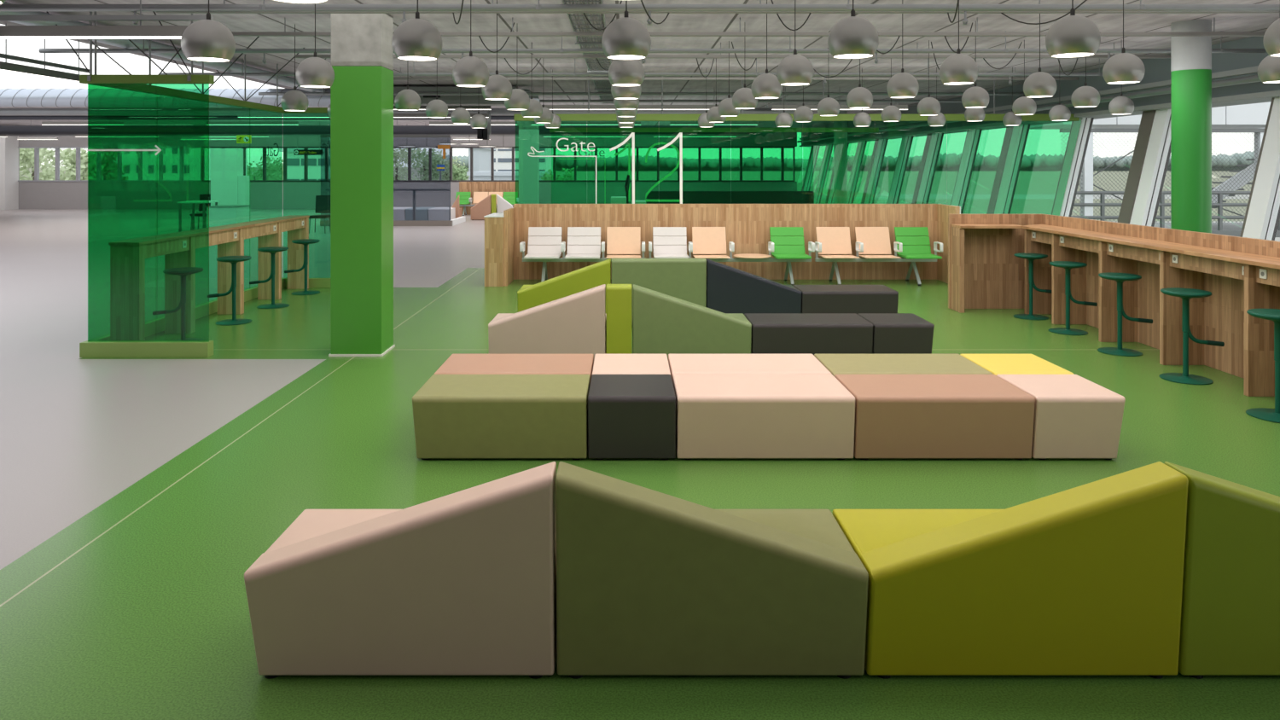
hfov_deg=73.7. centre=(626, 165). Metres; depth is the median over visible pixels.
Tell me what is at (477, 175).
building
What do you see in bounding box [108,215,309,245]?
countertop
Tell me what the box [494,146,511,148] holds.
lamp
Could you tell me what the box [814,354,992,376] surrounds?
pouf
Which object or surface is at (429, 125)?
diffuser
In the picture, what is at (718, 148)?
window
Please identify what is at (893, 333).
pouf
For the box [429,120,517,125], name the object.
strip light
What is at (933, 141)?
trim
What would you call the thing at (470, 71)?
pendant lamp
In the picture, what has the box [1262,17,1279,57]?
pendant lamp
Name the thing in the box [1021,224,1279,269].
countertop
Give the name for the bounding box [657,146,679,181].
window
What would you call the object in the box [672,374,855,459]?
pouf
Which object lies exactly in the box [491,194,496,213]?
module
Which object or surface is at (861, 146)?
trim
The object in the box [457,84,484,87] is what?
diffuser
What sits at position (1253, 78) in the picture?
pipe
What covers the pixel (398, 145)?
lamp
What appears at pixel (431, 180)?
window
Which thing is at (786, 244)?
seating
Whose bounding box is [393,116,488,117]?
diffuser
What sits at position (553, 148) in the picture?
window
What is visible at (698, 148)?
window
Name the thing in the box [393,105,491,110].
strip light
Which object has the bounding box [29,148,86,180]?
leafy tree
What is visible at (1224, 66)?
beam
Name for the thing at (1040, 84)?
pendant lamp
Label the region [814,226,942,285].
seating
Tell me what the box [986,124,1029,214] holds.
trim
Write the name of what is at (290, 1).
diffuser
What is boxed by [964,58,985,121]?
pendant lamp
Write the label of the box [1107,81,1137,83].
diffuser
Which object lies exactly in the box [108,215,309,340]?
bar counter
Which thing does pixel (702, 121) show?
pendant lamp
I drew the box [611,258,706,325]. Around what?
module
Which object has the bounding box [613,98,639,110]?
pendant lamp
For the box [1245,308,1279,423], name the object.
bar stool
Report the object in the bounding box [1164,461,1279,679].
module
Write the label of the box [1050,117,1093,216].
trim
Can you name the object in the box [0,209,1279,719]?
floor
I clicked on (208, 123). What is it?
strip light
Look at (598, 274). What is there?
module
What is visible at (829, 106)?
pendant lamp
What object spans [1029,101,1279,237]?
window
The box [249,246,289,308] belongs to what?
bar stool
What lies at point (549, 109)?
diffuser
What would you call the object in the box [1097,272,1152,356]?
bar stool
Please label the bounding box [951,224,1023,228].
countertop
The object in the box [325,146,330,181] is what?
window
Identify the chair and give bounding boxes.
[189,194,210,230]
[308,195,330,233]
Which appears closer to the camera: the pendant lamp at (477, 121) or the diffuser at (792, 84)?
the diffuser at (792, 84)
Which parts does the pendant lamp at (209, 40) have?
lamp shade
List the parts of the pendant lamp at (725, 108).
lamp shade, cord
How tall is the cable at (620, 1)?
0.320 m
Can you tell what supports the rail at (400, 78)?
hanging from the ceiling
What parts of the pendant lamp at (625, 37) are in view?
lamp shade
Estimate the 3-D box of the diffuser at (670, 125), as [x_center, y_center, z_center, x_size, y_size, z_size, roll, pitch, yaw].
[2.400,-1.116,23.400,2.400,0.008,0.078,0,0,0]
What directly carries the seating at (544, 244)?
on the floor
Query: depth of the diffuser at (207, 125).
23.41 m
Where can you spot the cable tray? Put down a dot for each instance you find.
(572, 20)
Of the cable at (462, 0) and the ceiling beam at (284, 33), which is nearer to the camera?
the cable at (462, 0)
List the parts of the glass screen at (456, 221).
rail, handrail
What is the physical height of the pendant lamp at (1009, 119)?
0.926 m
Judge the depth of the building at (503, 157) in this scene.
109.99 m
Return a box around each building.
[110,148,246,180]
[279,148,330,180]
[466,171,552,180]
[468,148,495,180]
[494,148,552,171]
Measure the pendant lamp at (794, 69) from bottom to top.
0.926 m
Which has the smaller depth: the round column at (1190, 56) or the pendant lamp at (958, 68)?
the pendant lamp at (958, 68)
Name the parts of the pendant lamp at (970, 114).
lamp shade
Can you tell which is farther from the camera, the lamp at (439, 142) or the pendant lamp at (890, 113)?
the lamp at (439, 142)
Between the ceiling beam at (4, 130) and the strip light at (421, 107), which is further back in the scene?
the ceiling beam at (4, 130)
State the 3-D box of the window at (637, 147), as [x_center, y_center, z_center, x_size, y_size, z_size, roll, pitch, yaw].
[0.931,-0.056,37.040,0.899,1.517,0.160,0,0,0]
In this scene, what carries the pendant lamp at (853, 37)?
hanging from the ceiling
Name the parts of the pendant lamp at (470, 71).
cord, lamp shade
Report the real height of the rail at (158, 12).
0.195 m
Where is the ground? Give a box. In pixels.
[19,167,1279,241]
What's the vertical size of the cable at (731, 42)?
0.339 m
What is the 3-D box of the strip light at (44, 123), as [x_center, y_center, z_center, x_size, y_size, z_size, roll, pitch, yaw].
[-14.900,-1.341,23.400,2.200,0.458,0.090,0,0,0]
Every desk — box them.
[204,204,251,227]
[610,174,645,203]
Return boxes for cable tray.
[561,0,613,103]
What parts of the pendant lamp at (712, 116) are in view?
lamp shade, cord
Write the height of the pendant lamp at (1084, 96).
0.926 m
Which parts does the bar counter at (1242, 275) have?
panel, divider panel, divider panel, divider panel, divider panel, divider panel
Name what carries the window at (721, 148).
in the wall at (32, 194)
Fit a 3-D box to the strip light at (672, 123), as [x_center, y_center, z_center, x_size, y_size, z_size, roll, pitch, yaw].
[2.400,-1.341,23.400,2.400,0.458,0.090,0,0,0]
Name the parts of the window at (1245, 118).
post, rail post, tie rod, tie rod, handrail, handrail, rail post, handrail, rail post, post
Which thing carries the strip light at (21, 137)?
hanging from the ceiling
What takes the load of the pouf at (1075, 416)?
on the floor
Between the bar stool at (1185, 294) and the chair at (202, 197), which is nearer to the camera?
the bar stool at (1185, 294)
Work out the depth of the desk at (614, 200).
16.81 m
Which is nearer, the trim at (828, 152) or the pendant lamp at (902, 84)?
the pendant lamp at (902, 84)
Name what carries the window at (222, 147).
in the wall at (32, 194)
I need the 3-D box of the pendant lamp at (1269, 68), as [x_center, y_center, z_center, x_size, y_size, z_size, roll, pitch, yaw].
[4.920,-1.092,6.420,0.275,0.926,0.275,0,0,32]
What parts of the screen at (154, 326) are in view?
hanger rod, brace rod, brace rod, rail, hanger rod, brace rod, brace rod, hanger rod, brace rod, hanger rod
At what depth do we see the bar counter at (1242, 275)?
9.08 m
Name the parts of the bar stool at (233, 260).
seat, post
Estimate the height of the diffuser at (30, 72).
0.008 m
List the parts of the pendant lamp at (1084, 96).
lamp shade, cord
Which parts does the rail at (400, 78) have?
rail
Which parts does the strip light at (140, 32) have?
mounting rail, suspension rod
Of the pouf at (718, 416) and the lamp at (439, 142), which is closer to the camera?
the pouf at (718, 416)
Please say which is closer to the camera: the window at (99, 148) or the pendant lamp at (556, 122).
the pendant lamp at (556, 122)
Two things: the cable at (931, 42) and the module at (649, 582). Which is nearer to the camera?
the module at (649, 582)
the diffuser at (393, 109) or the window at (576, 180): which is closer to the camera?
the diffuser at (393, 109)
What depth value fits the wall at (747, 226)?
14.20 m
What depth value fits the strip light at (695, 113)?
19.75 m
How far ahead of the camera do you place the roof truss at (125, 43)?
10.70 m
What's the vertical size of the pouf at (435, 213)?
0.460 m
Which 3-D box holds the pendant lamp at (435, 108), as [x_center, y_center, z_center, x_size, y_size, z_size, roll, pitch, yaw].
[-2.340,-1.055,10.550,0.275,0.926,0.275,0,0,5]
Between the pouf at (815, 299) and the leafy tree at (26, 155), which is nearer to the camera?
the pouf at (815, 299)
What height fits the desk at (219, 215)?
0.844 m
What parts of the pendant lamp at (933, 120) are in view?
lamp shade, cord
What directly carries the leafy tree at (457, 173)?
on the ground
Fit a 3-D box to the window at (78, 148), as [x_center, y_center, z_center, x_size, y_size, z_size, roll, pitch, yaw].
[-23.345,-0.056,37.040,0.899,1.517,0.160,0,0,0]
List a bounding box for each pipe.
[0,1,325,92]
[797,75,1261,142]
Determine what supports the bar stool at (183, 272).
on the floor
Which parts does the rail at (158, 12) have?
rail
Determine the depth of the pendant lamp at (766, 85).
7.62 m
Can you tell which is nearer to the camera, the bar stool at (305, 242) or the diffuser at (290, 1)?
the diffuser at (290, 1)
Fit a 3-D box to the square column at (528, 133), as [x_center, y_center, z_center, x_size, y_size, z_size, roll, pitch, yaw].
[-2.695,0.170,23.620,0.534,3.460,0.464,0,0,0]
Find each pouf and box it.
[393,207,411,220]
[405,207,433,220]
[412,374,590,459]
[428,207,455,220]
[433,354,593,380]
[587,374,675,459]
[592,354,670,374]
[668,354,831,379]
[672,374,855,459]
[744,313,872,355]
[792,285,898,314]
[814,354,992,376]
[834,374,1035,459]
[857,313,934,354]
[960,354,1073,375]
[996,374,1125,459]
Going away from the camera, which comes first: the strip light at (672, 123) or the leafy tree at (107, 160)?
the strip light at (672, 123)
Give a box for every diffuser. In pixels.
[0,36,181,39]
[0,69,79,82]
[43,124,123,125]
[187,57,228,61]
[207,124,298,125]
[238,116,329,117]
[277,0,325,3]
[302,85,328,87]
[393,109,491,110]
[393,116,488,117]
[398,56,436,60]
[429,124,517,125]
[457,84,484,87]
[486,98,508,99]
[537,124,640,125]
[549,109,709,110]
[607,55,645,59]
[612,83,639,86]
[669,124,757,125]
[756,97,778,98]
[771,109,907,110]
[781,82,808,85]
[833,53,872,58]
[891,96,914,98]
[944,81,972,84]
[1027,95,1052,97]
[1052,52,1093,57]
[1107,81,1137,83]
[1263,81,1279,82]
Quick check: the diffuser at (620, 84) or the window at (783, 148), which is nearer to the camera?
the diffuser at (620, 84)
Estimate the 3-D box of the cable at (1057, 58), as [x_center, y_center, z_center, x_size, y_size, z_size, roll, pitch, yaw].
[5.915,-1.367,11.450,0.010,0.335,1.257,0,0,16]
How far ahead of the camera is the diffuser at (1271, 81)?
6.48 m
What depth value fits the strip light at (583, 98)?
19.75 m
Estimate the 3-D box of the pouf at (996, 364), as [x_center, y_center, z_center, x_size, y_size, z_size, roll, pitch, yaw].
[2.901,1.688,6.379,0.567,0.425,0.652,0,0,0]
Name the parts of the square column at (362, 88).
trim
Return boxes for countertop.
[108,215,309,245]
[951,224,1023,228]
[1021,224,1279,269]
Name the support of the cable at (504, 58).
hanging from the rail at (532, 55)
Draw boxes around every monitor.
[477,110,490,139]
[624,174,630,191]
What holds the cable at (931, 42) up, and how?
hanging from the rail at (532, 55)
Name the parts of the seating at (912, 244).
armrest, backrest, seat, armrest, backrest, seat, armrest, backrest, seat, armrest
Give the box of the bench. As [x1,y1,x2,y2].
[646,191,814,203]
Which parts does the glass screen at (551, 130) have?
rail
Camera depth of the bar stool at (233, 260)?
10.31 m
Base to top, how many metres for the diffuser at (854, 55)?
0.001 m
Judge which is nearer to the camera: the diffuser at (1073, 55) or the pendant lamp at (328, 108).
the diffuser at (1073, 55)
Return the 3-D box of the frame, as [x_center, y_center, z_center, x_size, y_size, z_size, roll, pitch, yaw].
[-5.043,0.062,8.823,1.827,3.675,0.766,0,0,0]
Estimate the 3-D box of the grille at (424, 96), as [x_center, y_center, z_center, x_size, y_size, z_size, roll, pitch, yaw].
[-3.739,-1.357,16.392,0.328,0.107,0.015,0,0,0]
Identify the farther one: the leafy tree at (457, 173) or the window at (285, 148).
the leafy tree at (457, 173)
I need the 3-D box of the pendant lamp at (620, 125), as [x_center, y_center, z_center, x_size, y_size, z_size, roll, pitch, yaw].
[0.000,-1.067,13.530,0.275,0.926,0.275,0,0,-40]
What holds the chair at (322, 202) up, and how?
on the floor
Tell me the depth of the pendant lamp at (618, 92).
7.61 m
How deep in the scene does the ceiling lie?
10.44 m
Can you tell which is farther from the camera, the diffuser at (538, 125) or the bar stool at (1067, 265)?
the diffuser at (538, 125)
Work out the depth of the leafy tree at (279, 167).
91.63 m
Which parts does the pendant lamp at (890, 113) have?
lamp shade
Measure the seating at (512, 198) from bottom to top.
0.885 m
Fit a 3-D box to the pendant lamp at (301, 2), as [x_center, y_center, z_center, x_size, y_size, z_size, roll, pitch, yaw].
[-1.170,-1.055,3.020,0.275,0.926,0.275,0,0,-32]
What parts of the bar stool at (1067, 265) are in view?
post, seat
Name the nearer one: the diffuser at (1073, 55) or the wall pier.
the diffuser at (1073, 55)
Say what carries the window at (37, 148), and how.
in the wall at (32, 194)
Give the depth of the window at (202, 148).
36.96 m
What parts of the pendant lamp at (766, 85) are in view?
lamp shade, cord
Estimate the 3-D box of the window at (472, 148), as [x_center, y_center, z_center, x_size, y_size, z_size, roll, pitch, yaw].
[-6.262,-0.056,37.040,0.899,1.517,0.160,0,0,0]
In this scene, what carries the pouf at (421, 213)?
on the floor
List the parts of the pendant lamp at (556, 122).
cord, lamp shade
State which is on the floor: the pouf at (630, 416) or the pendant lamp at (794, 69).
the pouf at (630, 416)
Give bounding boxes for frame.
[46,11,214,357]
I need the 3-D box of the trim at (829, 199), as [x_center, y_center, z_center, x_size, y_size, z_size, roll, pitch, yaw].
[7.498,0.517,30.570,0.876,2.766,0.560,0,0,0]
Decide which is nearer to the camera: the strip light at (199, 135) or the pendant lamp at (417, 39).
the pendant lamp at (417, 39)
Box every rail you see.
[155,0,1279,13]
[295,42,1170,58]
[393,67,1078,80]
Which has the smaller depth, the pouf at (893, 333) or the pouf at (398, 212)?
the pouf at (893, 333)
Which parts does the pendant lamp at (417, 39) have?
lamp shade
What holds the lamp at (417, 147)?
hanging from the ceiling
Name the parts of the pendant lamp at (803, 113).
lamp shade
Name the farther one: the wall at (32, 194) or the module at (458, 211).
the wall at (32, 194)
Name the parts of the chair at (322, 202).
seat, backrest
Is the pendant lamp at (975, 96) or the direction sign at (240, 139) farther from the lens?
the direction sign at (240, 139)
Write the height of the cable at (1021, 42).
0.321 m
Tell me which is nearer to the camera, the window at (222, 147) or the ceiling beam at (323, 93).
the ceiling beam at (323, 93)
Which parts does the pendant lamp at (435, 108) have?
lamp shade, cord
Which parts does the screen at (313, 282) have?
rail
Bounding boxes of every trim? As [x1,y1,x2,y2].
[801,145,820,191]
[814,144,833,203]
[825,142,849,203]
[847,140,866,203]
[861,139,888,203]
[887,136,913,203]
[911,133,943,203]
[950,128,982,214]
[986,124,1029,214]
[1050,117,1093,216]
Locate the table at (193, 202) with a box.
[177,200,219,232]
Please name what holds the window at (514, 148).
in the wall at (32, 194)
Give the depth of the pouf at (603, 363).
6.32 m
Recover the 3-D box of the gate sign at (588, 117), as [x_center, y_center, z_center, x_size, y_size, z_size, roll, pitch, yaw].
[2.885,0.120,14.350,9.530,3.360,0.100,0,0,0]
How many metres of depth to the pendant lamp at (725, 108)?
10.45 m
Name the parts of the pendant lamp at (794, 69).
cord, lamp shade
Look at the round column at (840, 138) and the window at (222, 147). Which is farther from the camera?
the window at (222, 147)
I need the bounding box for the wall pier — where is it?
[0,135,18,209]
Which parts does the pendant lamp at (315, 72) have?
lamp shade, cord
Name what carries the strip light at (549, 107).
hanging from the ceiling
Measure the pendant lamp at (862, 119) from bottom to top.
0.926 m
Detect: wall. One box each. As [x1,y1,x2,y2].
[18,132,797,209]
[210,148,250,205]
[459,181,518,215]
[483,203,960,286]
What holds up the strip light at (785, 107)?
hanging from the ceiling
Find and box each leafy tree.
[19,148,63,180]
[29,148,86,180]
[49,148,104,180]
[86,148,128,180]
[246,156,281,180]
[261,157,283,180]
[393,148,420,180]
[404,148,448,180]
[432,150,465,180]
[448,164,469,180]
[541,165,580,180]
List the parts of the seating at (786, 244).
armrest, backrest, seat, armrest, backrest, seat, armrest, armrest, backrest, seat, armrest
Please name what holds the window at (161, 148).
in the wall at (32, 194)
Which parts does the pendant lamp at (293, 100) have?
lamp shade, cord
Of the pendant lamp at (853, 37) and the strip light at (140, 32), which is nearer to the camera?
the pendant lamp at (853, 37)
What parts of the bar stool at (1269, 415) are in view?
seat, post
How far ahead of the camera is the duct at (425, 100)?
16.40 m
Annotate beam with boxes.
[0,0,1279,25]
[0,106,793,115]
[0,107,514,120]
[0,120,756,134]
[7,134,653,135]
[38,30,1265,63]
[160,58,1102,84]
[231,17,1265,36]
[258,81,1023,101]
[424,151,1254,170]
[539,89,961,108]
[799,36,1279,146]
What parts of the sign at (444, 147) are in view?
panel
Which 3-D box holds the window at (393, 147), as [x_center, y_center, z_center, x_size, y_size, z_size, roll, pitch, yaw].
[-9.859,-0.056,37.040,0.899,1.517,0.160,0,0,0]
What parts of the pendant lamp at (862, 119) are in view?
lamp shade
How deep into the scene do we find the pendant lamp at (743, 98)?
9.04 m
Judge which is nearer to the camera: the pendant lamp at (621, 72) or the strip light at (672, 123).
the pendant lamp at (621, 72)
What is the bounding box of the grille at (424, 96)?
[423,95,440,98]
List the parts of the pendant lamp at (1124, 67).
cord, lamp shade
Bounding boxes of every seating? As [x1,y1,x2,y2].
[453,192,518,215]
[519,226,645,282]
[648,226,814,285]
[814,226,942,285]
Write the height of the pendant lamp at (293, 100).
0.926 m
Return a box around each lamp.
[180,0,235,62]
[272,0,328,4]
[280,23,308,111]
[296,3,334,87]
[327,104,330,117]
[391,0,442,61]
[394,85,420,110]
[397,145,416,146]
[417,146,436,148]
[425,58,448,117]
[438,142,457,144]
[450,104,470,123]
[452,0,489,87]
[459,142,478,144]
[470,111,487,128]
[477,145,496,146]
[481,0,511,100]
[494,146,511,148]
[504,85,529,110]
[520,95,542,117]
[533,104,552,123]
[544,69,561,127]
[601,0,651,59]
[608,59,644,86]
[610,85,641,99]
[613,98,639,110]
[615,108,637,116]
[616,116,635,122]
[617,122,634,127]
[698,110,715,127]
[706,58,726,122]
[717,40,740,116]
[732,83,757,109]
[750,0,782,98]
[774,110,792,127]
[776,0,814,86]
[793,85,813,122]
[817,94,839,116]
[827,0,878,58]
[846,58,872,108]
[853,68,871,126]
[880,58,901,122]
[886,0,919,98]
[917,40,940,116]
[927,67,945,126]
[939,0,978,85]
[961,21,989,108]
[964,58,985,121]
[1002,67,1022,125]
[1012,40,1036,115]
[1023,13,1056,97]
[1045,0,1100,58]
[1048,101,1070,121]
[1070,56,1100,107]
[1102,0,1145,84]
[1108,93,1134,114]
[1257,55,1279,83]
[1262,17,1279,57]
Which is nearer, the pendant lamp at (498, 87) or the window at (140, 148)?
the pendant lamp at (498, 87)
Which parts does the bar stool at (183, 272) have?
seat, post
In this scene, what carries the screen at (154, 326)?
on the floor
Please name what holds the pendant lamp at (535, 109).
hanging from the ceiling
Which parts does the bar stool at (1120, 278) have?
seat, post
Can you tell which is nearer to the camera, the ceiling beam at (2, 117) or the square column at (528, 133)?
the ceiling beam at (2, 117)
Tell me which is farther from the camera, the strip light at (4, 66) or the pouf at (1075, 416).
the strip light at (4, 66)
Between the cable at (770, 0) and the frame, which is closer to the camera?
the cable at (770, 0)
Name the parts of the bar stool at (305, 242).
seat, post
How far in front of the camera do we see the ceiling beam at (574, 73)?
12.43 m
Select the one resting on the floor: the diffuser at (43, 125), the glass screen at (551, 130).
the glass screen at (551, 130)
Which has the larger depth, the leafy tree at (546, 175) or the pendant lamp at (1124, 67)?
the leafy tree at (546, 175)
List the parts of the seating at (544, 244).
armrest, seat, backrest, armrest, seat, backrest, armrest, seat, backrest, armrest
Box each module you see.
[244,461,557,679]
[451,195,461,218]
[470,194,491,220]
[488,284,606,360]
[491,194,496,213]
[496,194,513,213]
[517,258,610,314]
[555,461,868,679]
[606,284,631,354]
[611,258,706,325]
[632,284,751,359]
[705,258,801,314]
[832,461,1188,679]
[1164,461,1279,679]
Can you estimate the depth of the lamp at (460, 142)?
28.73 m
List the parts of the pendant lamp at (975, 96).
lamp shade, cord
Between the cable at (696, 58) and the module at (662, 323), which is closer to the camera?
the module at (662, 323)
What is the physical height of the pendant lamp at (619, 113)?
0.926 m
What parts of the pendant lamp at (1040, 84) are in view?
lamp shade, cord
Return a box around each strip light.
[0,0,212,39]
[0,23,89,82]
[17,135,58,139]
[41,120,123,125]
[75,134,158,136]
[180,137,236,139]
[198,134,268,136]
[206,120,298,125]
[238,113,329,117]
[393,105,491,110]
[393,110,488,117]
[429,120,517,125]
[453,135,490,139]
[531,121,640,125]
[533,87,718,110]
[543,134,626,136]
[574,98,660,114]
[653,134,736,136]
[669,121,757,125]
[695,113,790,114]
[771,87,907,110]
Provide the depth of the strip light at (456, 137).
34.46 m
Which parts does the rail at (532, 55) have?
rail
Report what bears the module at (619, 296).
on the floor
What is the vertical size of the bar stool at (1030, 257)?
0.790 m
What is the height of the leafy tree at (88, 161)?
7.208 m
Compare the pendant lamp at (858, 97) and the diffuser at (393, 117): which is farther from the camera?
the diffuser at (393, 117)
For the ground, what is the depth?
262.25 m
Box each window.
[17,146,35,181]
[35,146,58,181]
[56,146,76,181]
[76,146,98,181]
[98,146,118,181]
[118,146,139,181]
[139,146,160,181]
[160,146,180,181]
[180,146,201,181]
[201,146,221,181]
[221,146,243,148]
[243,146,263,181]
[263,146,284,181]
[284,146,305,181]
[305,146,325,181]
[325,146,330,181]
[393,146,408,181]
[408,146,430,181]
[430,146,450,181]
[450,146,471,181]
[471,146,492,181]
[492,146,512,181]
[512,146,518,181]
[539,146,554,181]
[554,146,575,181]
[575,146,595,181]
[595,146,616,181]
[616,146,637,181]
[637,146,657,181]
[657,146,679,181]
[679,146,699,181]
[699,146,720,181]
[720,146,741,181]
[741,146,762,181]
[762,146,782,181]
[782,146,795,181]
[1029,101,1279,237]
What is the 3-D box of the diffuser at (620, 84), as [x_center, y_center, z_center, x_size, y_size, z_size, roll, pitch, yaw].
[0.000,-0.607,6.420,0.215,0.001,0.215,0,0,0]
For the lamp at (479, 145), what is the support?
hanging from the ceiling
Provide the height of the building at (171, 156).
8.350 m
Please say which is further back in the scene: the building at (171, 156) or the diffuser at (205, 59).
the building at (171, 156)
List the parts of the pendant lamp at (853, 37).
lamp shade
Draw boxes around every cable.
[452,0,463,24]
[478,22,514,52]
[504,58,541,75]
[583,0,622,30]
[640,0,669,24]
[696,58,714,77]
[731,41,756,70]
[770,0,810,30]
[813,58,852,77]
[876,35,899,53]
[930,41,939,69]
[944,22,972,52]
[947,0,958,23]
[983,41,1022,69]
[1000,0,1087,24]
[1057,58,1078,75]
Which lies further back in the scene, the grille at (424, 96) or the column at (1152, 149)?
the grille at (424, 96)
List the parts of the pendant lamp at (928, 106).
lamp shade, cord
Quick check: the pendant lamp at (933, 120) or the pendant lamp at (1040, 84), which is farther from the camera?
the pendant lamp at (933, 120)
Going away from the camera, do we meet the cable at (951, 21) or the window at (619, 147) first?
the cable at (951, 21)
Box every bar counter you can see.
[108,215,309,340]
[948,214,1279,396]
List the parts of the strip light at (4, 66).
mounting rail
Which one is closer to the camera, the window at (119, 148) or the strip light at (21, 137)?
the strip light at (21, 137)
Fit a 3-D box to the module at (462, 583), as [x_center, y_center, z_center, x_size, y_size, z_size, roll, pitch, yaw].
[-0.828,1.514,3.392,1.123,0.772,0.607,0,0,0]
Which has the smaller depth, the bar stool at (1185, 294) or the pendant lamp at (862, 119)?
the bar stool at (1185, 294)
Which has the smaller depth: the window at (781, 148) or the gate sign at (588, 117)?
the gate sign at (588, 117)
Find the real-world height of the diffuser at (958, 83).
0.001 m
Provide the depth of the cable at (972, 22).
9.08 m
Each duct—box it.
[0,88,330,107]
[393,87,540,105]
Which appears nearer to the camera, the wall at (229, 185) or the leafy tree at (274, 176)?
the wall at (229, 185)
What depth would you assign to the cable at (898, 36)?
9.03 m
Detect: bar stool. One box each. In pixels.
[152,267,203,340]
[207,256,251,325]
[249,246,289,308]
[284,238,319,295]
[1013,252,1051,319]
[1048,261,1097,335]
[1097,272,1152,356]
[1159,287,1224,384]
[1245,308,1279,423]
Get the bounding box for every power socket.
[182,240,186,248]
[1060,236,1064,243]
[1108,244,1113,251]
[1172,254,1178,263]
[1259,268,1267,279]
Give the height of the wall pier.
3.460 m
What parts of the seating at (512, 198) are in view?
backrest, backrest, backrest, backrest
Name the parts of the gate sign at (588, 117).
hanger rod, hanger rod, hanger rod, rail, hanger rod, hanger rod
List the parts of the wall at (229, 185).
panel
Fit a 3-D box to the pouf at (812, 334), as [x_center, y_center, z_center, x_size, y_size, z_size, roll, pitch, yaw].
[1.742,1.690,8.258,1.125,0.420,0.605,0,0,0]
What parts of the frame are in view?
brace rod, hanger rod, hanger rod, brace rod, rail, brace rod, brace rod, hanger rod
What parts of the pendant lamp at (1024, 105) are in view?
lamp shade, cord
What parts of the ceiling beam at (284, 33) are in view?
rail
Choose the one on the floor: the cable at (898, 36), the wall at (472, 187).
the wall at (472, 187)
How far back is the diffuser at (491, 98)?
7.76 m
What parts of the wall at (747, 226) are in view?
panel, return panel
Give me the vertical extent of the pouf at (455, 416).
0.425 m
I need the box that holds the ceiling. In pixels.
[0,0,1279,127]
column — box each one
[328,13,395,356]
[518,121,539,203]
[833,110,847,203]
[1117,109,1170,226]
[1170,19,1211,233]
[1239,97,1279,240]
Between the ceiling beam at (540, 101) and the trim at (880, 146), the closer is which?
the ceiling beam at (540, 101)
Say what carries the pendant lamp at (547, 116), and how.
hanging from the ceiling
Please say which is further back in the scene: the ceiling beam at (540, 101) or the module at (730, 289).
the ceiling beam at (540, 101)
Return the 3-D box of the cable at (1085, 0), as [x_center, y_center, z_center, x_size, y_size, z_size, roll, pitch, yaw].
[3.535,-1.360,7.030,0.010,0.349,1.276,0,0,-16]
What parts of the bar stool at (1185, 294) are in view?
post, seat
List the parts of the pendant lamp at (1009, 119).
lamp shade, cord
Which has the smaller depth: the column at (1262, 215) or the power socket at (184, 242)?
the power socket at (184, 242)
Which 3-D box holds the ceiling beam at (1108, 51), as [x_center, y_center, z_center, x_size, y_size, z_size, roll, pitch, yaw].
[0.300,-1.372,9.900,14.200,0.376,0.064,0,0,0]
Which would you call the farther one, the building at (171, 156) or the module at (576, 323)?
the building at (171, 156)
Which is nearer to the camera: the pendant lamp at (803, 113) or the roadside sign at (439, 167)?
the pendant lamp at (803, 113)
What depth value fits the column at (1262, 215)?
9.98 m
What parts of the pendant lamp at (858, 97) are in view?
lamp shade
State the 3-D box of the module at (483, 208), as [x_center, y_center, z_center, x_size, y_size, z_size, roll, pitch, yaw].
[-5.062,1.453,29.901,0.700,0.895,0.597,0,0,0]
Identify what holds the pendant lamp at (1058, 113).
hanging from the ceiling
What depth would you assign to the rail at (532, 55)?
10.82 m
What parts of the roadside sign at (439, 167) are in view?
panel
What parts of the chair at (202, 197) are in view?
seat, backrest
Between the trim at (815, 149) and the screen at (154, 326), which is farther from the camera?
the trim at (815, 149)
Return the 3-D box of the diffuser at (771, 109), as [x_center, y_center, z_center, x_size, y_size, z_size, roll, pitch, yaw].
[4.250,-1.116,17.000,2.700,0.008,0.078,0,0,0]
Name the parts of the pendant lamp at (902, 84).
cord, lamp shade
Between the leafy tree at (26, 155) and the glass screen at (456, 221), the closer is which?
the glass screen at (456, 221)
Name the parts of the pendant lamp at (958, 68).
cord, lamp shade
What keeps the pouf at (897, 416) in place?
on the floor
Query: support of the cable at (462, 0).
hanging from the rail at (158, 12)
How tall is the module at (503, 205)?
0.895 m
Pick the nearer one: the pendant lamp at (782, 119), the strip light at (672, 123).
the pendant lamp at (782, 119)
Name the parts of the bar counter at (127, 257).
panel, panel, panel, panel, panel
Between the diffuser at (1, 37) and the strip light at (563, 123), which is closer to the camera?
the diffuser at (1, 37)
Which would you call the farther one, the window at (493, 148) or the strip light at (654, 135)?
the window at (493, 148)
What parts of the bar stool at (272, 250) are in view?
seat, post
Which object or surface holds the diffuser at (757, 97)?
attached to the pendant lamp at (766, 85)
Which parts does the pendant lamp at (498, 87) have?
lamp shade, cord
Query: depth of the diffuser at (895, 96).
7.70 m
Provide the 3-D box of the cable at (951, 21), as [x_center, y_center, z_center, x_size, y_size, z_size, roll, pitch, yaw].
[2.705,-1.369,7.030,0.010,0.332,1.276,0,0,16]
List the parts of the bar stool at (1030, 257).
seat, post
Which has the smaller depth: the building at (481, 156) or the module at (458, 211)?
the module at (458, 211)
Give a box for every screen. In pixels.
[88,36,326,340]
[285,107,330,287]
[320,134,465,226]
[549,128,878,203]
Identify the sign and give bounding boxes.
[236,134,251,143]
[293,121,322,155]
[436,164,444,180]
[437,137,450,158]
[514,75,1079,203]
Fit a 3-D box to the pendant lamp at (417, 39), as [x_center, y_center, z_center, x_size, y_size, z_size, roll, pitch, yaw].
[-1.170,-1.061,4.780,0.275,0.926,0.275,0,0,-5]

